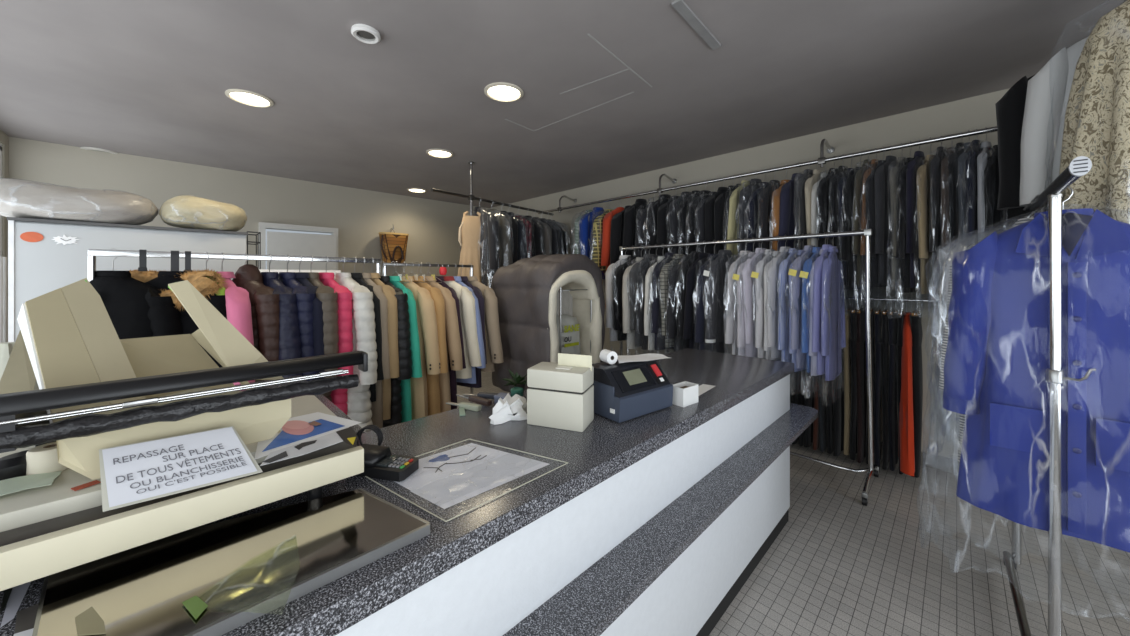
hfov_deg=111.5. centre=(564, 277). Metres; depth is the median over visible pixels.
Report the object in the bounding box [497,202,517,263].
coat
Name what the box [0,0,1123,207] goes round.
ceiling
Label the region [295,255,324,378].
jacket
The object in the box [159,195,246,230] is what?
quilt
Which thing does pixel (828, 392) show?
trousers
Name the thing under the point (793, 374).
trousers
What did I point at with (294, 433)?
picture
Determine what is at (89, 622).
scrap
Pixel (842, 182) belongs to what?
jacket
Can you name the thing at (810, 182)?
coat
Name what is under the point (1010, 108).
coat
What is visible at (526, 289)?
quilt
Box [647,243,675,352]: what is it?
jacket
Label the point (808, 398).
trousers
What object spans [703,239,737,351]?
jacket
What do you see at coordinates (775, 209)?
coat
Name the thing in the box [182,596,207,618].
tag
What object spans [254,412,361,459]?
flyer
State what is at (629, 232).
coat
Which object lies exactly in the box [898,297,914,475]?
trousers
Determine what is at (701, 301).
jacket
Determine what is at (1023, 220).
shirt
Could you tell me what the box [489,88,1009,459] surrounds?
wall
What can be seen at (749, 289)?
shirt
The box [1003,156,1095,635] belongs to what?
rack
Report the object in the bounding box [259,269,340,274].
cabinet
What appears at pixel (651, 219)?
jacket
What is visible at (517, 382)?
potted plant
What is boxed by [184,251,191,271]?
strap
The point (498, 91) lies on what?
recessed light
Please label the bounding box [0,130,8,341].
wall
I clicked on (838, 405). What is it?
trousers
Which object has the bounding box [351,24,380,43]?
ceiling vent
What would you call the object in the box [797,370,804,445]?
trousers
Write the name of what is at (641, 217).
jacket
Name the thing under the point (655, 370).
switch
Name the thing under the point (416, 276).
hanger
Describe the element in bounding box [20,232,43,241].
sticker
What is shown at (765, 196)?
jacket
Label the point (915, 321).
trousers
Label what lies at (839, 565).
floor
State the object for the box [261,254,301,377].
puffer jacket
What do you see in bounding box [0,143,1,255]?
window
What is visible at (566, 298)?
cloth
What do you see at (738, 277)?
shirt
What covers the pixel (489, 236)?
coat
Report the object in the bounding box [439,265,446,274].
tag
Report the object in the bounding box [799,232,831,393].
shirt
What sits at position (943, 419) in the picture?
jacket
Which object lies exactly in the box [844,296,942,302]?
rail
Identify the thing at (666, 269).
jacket
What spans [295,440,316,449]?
photo
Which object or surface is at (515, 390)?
plant pot
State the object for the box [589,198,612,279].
blouse
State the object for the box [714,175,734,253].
jacket
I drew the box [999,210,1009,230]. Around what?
coat
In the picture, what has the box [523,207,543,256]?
jacket
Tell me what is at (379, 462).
card terminal
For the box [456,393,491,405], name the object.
tool
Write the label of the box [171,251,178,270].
strap
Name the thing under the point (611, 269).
shirt
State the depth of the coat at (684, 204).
3.66 m
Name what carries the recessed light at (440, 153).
in the ceiling
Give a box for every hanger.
[391,264,408,282]
[402,262,411,282]
[410,262,424,282]
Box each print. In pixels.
[0,587,12,611]
[429,454,449,461]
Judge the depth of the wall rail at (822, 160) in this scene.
3.16 m
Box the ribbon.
[459,407,464,415]
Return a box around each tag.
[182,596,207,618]
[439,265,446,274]
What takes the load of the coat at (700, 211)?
hanging from the wall rail at (822, 160)
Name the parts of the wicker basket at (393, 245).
handle, handle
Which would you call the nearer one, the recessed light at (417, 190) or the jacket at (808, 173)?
the jacket at (808, 173)
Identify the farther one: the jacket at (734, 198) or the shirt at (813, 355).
the jacket at (734, 198)
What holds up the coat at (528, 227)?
hanging from the rail at (471, 197)
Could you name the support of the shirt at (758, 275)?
hanging from the rack at (867, 233)
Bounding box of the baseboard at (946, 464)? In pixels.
[873,440,959,474]
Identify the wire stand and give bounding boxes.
[0,256,6,342]
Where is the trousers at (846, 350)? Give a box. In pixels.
[843,295,850,454]
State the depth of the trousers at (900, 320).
2.63 m
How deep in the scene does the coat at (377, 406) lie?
2.64 m
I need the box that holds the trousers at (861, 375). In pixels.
[856,302,866,462]
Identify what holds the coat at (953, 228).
hanging from the wall rail at (822, 160)
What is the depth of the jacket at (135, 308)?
1.92 m
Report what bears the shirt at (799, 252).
hanging from the rack at (867, 233)
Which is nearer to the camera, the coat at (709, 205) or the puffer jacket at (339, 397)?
the puffer jacket at (339, 397)
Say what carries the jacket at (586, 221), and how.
hanging from the wall rail at (822, 160)
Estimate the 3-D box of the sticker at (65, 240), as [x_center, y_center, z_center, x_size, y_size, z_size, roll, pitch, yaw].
[-3.114,-0.238,2.402,0.114,0.069,0.005,0,0,-45]
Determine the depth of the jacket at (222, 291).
2.12 m
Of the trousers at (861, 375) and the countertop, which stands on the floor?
the countertop
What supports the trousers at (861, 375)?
hanging from the rail at (852, 298)
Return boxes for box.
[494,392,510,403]
[527,353,593,431]
[673,381,697,406]
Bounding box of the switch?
[651,364,661,376]
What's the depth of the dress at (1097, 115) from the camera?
1.39 m
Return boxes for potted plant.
[502,370,526,394]
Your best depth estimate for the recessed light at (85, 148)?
3.74 m
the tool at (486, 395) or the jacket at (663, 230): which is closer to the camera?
the tool at (486, 395)
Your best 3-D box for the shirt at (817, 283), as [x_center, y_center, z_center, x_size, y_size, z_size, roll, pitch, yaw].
[1.839,0.160,2.696,0.519,0.971,0.062,0,0,-40]
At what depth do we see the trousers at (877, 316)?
2.72 m
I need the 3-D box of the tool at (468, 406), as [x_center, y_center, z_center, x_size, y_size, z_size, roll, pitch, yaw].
[-0.385,0.481,1.454,0.156,0.020,0.026,0,0,25]
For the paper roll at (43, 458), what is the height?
0.046 m
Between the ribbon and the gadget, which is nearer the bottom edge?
the gadget
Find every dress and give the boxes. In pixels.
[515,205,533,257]
[601,196,623,307]
[1047,0,1129,223]
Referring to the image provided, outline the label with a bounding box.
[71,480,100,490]
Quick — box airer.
[558,288,591,352]
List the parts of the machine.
arm, silver rod, rail, silver rod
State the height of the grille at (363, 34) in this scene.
0.006 m
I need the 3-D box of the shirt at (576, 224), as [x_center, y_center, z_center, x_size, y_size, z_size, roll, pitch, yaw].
[0.316,-0.427,4.814,0.645,1.057,0.166,0,0,-39]
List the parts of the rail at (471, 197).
ceiling post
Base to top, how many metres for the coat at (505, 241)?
1.381 m
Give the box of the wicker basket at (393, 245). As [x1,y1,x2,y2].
[379,225,408,262]
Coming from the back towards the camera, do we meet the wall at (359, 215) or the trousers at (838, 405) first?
the wall at (359, 215)
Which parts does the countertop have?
cable coil, panel, panel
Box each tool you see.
[446,402,481,410]
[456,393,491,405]
[463,392,498,398]
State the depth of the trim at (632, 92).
2.89 m
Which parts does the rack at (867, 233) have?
post, post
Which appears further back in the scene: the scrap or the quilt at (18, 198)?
the quilt at (18, 198)
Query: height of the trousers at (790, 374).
1.205 m
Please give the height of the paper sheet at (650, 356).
0.008 m
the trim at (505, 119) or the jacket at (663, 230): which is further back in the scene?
the jacket at (663, 230)
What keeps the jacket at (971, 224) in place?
hanging from the wall rail at (822, 160)
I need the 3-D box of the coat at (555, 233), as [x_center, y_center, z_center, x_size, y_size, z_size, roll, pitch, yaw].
[-0.323,-0.250,5.190,0.643,1.324,0.171,0,0,30]
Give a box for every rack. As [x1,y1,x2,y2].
[87,249,380,281]
[382,263,472,402]
[619,229,878,505]
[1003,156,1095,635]
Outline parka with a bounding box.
[129,251,226,367]
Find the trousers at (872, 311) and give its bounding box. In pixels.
[866,309,874,463]
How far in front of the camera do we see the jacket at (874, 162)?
2.67 m
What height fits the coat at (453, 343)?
1.261 m
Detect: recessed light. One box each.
[80,147,117,153]
[225,89,273,106]
[407,188,426,192]
[426,149,453,157]
[484,82,523,101]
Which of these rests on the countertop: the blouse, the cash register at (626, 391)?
the cash register at (626, 391)
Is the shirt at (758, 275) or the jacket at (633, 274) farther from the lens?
the jacket at (633, 274)
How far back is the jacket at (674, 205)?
3.73 m
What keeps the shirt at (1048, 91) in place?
hanging from the rail
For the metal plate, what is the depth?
0.62 m
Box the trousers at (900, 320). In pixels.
[896,297,903,473]
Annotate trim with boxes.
[505,119,533,130]
[534,92,633,130]
[560,69,628,93]
[587,34,651,86]
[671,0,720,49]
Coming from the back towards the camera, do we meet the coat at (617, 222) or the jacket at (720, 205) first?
the coat at (617, 222)
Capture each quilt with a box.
[0,179,158,224]
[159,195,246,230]
[491,254,604,391]
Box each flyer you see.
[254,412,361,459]
[260,432,342,465]
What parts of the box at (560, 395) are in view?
lid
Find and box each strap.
[138,249,146,270]
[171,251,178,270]
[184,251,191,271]
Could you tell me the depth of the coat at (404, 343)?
2.71 m
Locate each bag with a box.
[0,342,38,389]
[556,314,580,354]
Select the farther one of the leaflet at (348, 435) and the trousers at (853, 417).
the trousers at (853, 417)
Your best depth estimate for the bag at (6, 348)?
1.11 m
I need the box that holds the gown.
[457,200,480,281]
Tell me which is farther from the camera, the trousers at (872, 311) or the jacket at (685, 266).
the jacket at (685, 266)
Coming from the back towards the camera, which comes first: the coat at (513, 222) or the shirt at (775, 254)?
the coat at (513, 222)
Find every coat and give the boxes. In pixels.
[361,257,389,427]
[370,259,398,419]
[379,261,411,427]
[389,261,421,422]
[400,261,440,419]
[413,262,447,415]
[425,262,462,412]
[435,262,465,409]
[460,197,500,287]
[486,209,512,275]
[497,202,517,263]
[507,207,526,260]
[539,210,558,254]
[546,212,562,253]
[551,212,566,253]
[610,194,631,264]
[623,192,647,255]
[677,186,699,254]
[685,180,710,254]
[695,178,716,252]
[705,176,727,253]
[769,165,789,250]
[778,162,802,250]
[805,164,821,244]
[811,157,827,246]
[816,156,849,305]
[851,149,879,307]
[887,143,912,317]
[896,141,923,312]
[906,139,924,287]
[915,137,942,315]
[920,187,1129,570]
[929,199,1040,468]
[946,131,963,259]
[982,145,1003,237]
[995,74,1047,226]
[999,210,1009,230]
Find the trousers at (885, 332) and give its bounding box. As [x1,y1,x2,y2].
[881,296,888,469]
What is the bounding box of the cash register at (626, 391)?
[592,359,672,422]
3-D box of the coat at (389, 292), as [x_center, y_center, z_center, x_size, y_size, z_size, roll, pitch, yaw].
[-1.410,0.420,2.808,0.623,1.141,0.102,0,0,32]
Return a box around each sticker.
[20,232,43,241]
[52,235,79,244]
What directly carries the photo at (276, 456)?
on the flyer at (330, 439)
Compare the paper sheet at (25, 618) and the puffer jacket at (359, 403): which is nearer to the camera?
the paper sheet at (25, 618)
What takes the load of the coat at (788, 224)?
hanging from the wall rail at (822, 160)
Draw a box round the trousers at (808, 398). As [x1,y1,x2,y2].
[804,369,813,446]
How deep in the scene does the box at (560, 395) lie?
1.26 m
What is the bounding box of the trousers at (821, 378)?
[818,374,826,451]
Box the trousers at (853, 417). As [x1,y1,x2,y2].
[850,303,857,459]
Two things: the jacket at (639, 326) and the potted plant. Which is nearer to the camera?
the potted plant
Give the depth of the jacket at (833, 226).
2.80 m
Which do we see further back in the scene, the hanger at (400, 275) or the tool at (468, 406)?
the hanger at (400, 275)
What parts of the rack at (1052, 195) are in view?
post, post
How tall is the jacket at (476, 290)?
1.041 m
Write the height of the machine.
0.302 m
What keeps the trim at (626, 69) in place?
attached to the ceiling
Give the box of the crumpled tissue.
[489,393,526,424]
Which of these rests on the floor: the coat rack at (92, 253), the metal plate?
the coat rack at (92, 253)
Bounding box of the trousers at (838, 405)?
[832,349,843,455]
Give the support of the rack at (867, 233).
on the floor
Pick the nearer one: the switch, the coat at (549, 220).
the switch
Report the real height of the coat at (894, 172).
1.221 m
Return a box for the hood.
[233,264,262,282]
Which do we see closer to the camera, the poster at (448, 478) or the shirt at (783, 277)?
the poster at (448, 478)
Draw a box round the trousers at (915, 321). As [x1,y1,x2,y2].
[910,297,922,477]
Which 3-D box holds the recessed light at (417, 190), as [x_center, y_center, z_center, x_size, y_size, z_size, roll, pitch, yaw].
[-2.119,-1.252,5.513,0.264,0.013,0.264,0,0,-45]
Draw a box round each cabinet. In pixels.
[7,217,247,341]
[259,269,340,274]
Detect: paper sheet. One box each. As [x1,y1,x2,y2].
[14,603,38,633]
[618,353,668,362]
[698,384,714,395]
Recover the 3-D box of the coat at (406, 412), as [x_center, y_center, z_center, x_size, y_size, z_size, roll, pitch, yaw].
[-1.304,0.482,2.913,0.674,1.221,0.090,0,0,31]
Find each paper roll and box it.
[26,442,67,474]
[599,349,617,363]
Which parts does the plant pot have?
tin lid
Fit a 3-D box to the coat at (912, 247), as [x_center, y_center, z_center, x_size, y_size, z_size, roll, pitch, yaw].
[2.442,-0.446,2.651,0.531,1.019,0.058,0,0,-36]
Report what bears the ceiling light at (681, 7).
attached to the ceiling
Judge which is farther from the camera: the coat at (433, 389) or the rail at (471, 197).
the rail at (471, 197)
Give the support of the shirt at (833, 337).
hanging from the rack at (867, 233)
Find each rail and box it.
[431,162,553,215]
[538,126,996,213]
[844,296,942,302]
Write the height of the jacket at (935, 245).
1.179 m
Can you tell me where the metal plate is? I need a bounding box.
[32,488,429,635]
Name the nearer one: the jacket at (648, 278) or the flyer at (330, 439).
the flyer at (330, 439)
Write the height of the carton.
0.368 m
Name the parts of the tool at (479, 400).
blade, handle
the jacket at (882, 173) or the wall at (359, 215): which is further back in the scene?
the wall at (359, 215)
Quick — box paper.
[0,471,61,495]
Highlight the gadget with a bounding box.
[0,450,27,479]
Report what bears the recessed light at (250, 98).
in the ceiling
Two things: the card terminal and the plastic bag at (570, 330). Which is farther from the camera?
the plastic bag at (570, 330)
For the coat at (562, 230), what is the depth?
5.21 m
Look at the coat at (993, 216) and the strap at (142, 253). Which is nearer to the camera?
the strap at (142, 253)
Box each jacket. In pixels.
[90,248,182,338]
[205,252,225,294]
[216,252,254,384]
[232,253,279,381]
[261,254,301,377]
[279,254,316,380]
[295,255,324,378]
[307,257,338,401]
[319,256,352,414]
[334,257,376,431]
[351,257,383,401]
[443,263,481,378]
[457,263,486,387]
[467,264,503,371]
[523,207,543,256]
[532,210,551,254]
[578,200,604,278]
[612,251,651,355]
[622,245,642,348]
[627,250,667,353]
[634,194,654,256]
[634,244,660,350]
[643,192,670,254]
[644,249,664,349]
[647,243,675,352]
[656,190,680,255]
[658,242,683,353]
[664,242,690,351]
[666,183,690,253]
[675,241,701,348]
[683,240,709,349]
[693,240,726,353]
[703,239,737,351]
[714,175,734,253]
[723,173,740,248]
[726,172,749,260]
[736,170,761,254]
[744,168,768,251]
[757,167,779,248]
[794,160,812,249]
[827,154,852,297]
[836,152,864,304]
[840,151,876,314]
[860,148,887,305]
[864,146,899,310]
[874,145,896,283]
[929,135,947,303]
[930,206,1033,426]
[933,204,1037,348]
[936,208,1025,434]
[939,133,956,307]
[956,130,971,251]
[963,129,983,246]
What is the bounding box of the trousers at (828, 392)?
[825,381,832,453]
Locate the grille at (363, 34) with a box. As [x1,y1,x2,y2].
[357,31,374,38]
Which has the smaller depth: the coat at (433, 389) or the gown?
the coat at (433, 389)
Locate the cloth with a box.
[556,290,572,315]
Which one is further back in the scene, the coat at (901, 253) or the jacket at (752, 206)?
the jacket at (752, 206)
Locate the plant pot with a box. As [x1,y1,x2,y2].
[511,387,522,396]
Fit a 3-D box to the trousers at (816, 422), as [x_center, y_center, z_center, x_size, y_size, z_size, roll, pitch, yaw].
[2.022,0.732,3.078,0.045,1.205,0.315,0,0,41]
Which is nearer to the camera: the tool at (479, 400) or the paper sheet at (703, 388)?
the tool at (479, 400)
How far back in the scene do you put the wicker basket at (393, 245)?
5.56 m
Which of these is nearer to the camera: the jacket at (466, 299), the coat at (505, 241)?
the jacket at (466, 299)
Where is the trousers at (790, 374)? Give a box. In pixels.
[790,374,791,402]
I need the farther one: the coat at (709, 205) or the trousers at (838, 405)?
the coat at (709, 205)
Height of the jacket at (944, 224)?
1.147 m
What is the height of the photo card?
0.001 m
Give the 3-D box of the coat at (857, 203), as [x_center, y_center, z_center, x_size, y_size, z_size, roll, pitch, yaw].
[2.248,-0.367,2.854,0.629,1.175,0.072,0,0,-36]
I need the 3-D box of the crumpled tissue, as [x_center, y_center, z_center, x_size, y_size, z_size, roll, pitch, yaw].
[-0.195,0.451,1.355,0.151,0.076,0.120,0,0,-15]
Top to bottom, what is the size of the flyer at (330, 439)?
0.001 m
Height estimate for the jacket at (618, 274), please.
1.119 m
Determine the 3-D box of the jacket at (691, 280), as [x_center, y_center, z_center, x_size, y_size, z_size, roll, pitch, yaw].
[1.203,0.168,3.329,0.551,0.986,0.076,0,0,-36]
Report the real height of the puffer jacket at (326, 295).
1.041 m
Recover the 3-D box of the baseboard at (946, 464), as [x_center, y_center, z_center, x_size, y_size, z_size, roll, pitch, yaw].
[1.472,1.340,4.055,0.016,0.100,8.120,0,0,-45]
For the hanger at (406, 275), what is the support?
hanging from the coat rack at (386, 264)
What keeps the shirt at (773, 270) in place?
hanging from the rack at (867, 233)
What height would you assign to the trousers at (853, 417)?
1.205 m
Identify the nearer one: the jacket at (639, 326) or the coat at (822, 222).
the coat at (822, 222)
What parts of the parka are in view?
fur trim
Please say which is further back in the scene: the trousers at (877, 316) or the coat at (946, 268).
the trousers at (877, 316)
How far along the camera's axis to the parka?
2.05 m
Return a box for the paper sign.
[99,426,262,511]
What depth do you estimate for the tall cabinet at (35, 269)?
2.45 m
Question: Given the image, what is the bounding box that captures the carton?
[17,278,290,479]
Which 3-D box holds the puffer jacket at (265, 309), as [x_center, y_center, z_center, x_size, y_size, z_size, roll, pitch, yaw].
[-1.918,0.370,2.307,0.630,1.041,0.218,0,0,21]
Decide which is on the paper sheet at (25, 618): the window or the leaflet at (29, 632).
the leaflet at (29, 632)
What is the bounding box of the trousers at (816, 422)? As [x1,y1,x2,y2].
[813,376,818,449]
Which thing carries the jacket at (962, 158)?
hanging from the wall rail at (822, 160)
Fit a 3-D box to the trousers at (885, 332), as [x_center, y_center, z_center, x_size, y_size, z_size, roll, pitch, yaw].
[2.316,0.732,2.780,0.051,1.205,0.309,0,0,41]
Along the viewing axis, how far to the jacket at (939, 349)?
1.98 m
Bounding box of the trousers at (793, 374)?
[791,372,798,443]
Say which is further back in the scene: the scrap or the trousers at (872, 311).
the trousers at (872, 311)
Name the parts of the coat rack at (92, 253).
post, post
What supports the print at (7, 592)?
on the photo card
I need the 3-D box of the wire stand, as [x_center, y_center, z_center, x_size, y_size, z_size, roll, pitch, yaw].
[-1.880,0.210,1.234,0.097,0.560,0.056,0,0,-45]
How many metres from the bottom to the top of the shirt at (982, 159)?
0.934 m
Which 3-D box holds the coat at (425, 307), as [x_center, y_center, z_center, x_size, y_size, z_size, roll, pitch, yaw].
[-1.235,0.502,2.970,0.681,1.261,0.120,0,0,26]
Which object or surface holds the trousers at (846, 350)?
hanging from the rail at (852, 298)
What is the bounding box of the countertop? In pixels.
[0,348,817,635]
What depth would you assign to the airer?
3.10 m
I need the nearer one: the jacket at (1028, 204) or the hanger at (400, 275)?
the jacket at (1028, 204)
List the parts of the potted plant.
pot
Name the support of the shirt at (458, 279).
hanging from the coat rack at (386, 264)
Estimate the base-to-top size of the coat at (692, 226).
1.200 m
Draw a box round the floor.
[457,372,1129,635]
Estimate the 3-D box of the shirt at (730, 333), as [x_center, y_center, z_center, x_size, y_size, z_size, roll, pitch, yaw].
[1.450,0.225,3.089,0.599,1.101,0.083,0,0,-34]
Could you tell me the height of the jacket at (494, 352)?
0.921 m
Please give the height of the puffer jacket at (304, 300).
1.041 m
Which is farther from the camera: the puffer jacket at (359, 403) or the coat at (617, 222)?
the coat at (617, 222)
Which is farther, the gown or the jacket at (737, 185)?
the gown
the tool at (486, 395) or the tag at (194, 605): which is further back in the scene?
the tool at (486, 395)
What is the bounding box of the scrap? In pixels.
[75,607,105,635]
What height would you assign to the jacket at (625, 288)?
1.001 m
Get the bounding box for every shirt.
[453,263,485,383]
[571,210,591,253]
[605,246,630,340]
[723,238,750,354]
[732,237,757,357]
[740,236,765,356]
[751,236,774,357]
[763,235,781,359]
[767,235,797,372]
[777,234,809,390]
[785,234,817,390]
[788,233,814,391]
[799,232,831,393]
[806,232,842,395]
[812,232,831,374]
[821,232,845,401]
[931,194,1047,475]
[977,127,991,241]
[1020,36,1088,205]
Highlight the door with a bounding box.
[259,222,337,269]
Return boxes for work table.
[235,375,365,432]
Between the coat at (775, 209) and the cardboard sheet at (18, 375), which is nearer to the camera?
the cardboard sheet at (18, 375)
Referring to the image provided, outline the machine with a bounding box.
[0,351,367,590]
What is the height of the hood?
0.175 m
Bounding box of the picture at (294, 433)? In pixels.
[262,419,343,451]
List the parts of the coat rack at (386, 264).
post, post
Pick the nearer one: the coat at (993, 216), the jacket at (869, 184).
the coat at (993, 216)
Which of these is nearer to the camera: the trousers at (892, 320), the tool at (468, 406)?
the tool at (468, 406)
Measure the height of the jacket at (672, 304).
1.156 m
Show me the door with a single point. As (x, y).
(278, 243)
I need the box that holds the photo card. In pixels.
[0,582,30,627]
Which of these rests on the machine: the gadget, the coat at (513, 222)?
the gadget
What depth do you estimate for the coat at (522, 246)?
4.52 m
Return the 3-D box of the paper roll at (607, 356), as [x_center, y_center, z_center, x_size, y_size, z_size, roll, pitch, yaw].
[0.165,0.298,1.459,0.048,0.048,0.052,0,0,-27]
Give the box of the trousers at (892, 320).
[888,296,897,470]
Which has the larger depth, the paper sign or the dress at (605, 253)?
the dress at (605, 253)
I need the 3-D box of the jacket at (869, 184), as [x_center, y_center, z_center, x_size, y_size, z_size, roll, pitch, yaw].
[2.303,-0.363,2.787,0.642,1.184,0.075,0,0,-31]
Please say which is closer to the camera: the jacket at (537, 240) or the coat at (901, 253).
the coat at (901, 253)
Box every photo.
[263,451,287,462]
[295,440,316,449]
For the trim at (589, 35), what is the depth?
2.22 m
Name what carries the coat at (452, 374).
hanging from the coat rack at (386, 264)
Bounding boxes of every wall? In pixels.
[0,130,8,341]
[9,137,488,275]
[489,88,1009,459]
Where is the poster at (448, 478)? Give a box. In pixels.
[365,439,567,521]
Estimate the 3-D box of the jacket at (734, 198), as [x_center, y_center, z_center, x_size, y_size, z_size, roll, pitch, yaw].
[1.629,-0.475,3.465,0.589,0.961,0.057,0,0,-34]
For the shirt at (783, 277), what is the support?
hanging from the rack at (867, 233)
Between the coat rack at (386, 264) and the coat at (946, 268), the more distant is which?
the coat rack at (386, 264)
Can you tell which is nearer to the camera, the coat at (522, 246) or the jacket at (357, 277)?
the jacket at (357, 277)
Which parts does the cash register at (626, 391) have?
panel, display panel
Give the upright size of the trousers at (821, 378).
1.205 m
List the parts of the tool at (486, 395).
handle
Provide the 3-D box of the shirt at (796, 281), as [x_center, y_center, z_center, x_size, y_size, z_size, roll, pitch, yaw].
[1.759,0.233,2.770,0.618,1.116,0.080,0,0,-35]
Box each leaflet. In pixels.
[13,628,33,635]
[336,427,357,446]
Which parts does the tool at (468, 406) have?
blade, handle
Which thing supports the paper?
on the machine
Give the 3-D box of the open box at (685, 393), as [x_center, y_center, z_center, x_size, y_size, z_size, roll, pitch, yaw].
[0.469,0.455,1.513,0.101,0.070,0.061,0,0,-39]
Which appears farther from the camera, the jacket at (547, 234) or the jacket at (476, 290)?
the jacket at (547, 234)
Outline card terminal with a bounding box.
[357,443,418,481]
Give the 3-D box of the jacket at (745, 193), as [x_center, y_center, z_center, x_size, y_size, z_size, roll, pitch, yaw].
[1.695,-0.388,3.416,0.634,1.134,0.109,0,0,-36]
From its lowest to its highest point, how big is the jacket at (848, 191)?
1.223 m
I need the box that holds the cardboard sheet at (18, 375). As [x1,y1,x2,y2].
[0,330,35,393]
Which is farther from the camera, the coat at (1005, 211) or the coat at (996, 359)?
the coat at (1005, 211)
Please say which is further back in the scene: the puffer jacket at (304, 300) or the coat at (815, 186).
the coat at (815, 186)
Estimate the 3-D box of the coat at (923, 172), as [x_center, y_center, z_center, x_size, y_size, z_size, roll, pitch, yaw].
[2.479,-0.353,2.609,0.638,1.205,0.074,0,0,-34]
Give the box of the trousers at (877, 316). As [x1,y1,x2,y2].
[874,309,881,466]

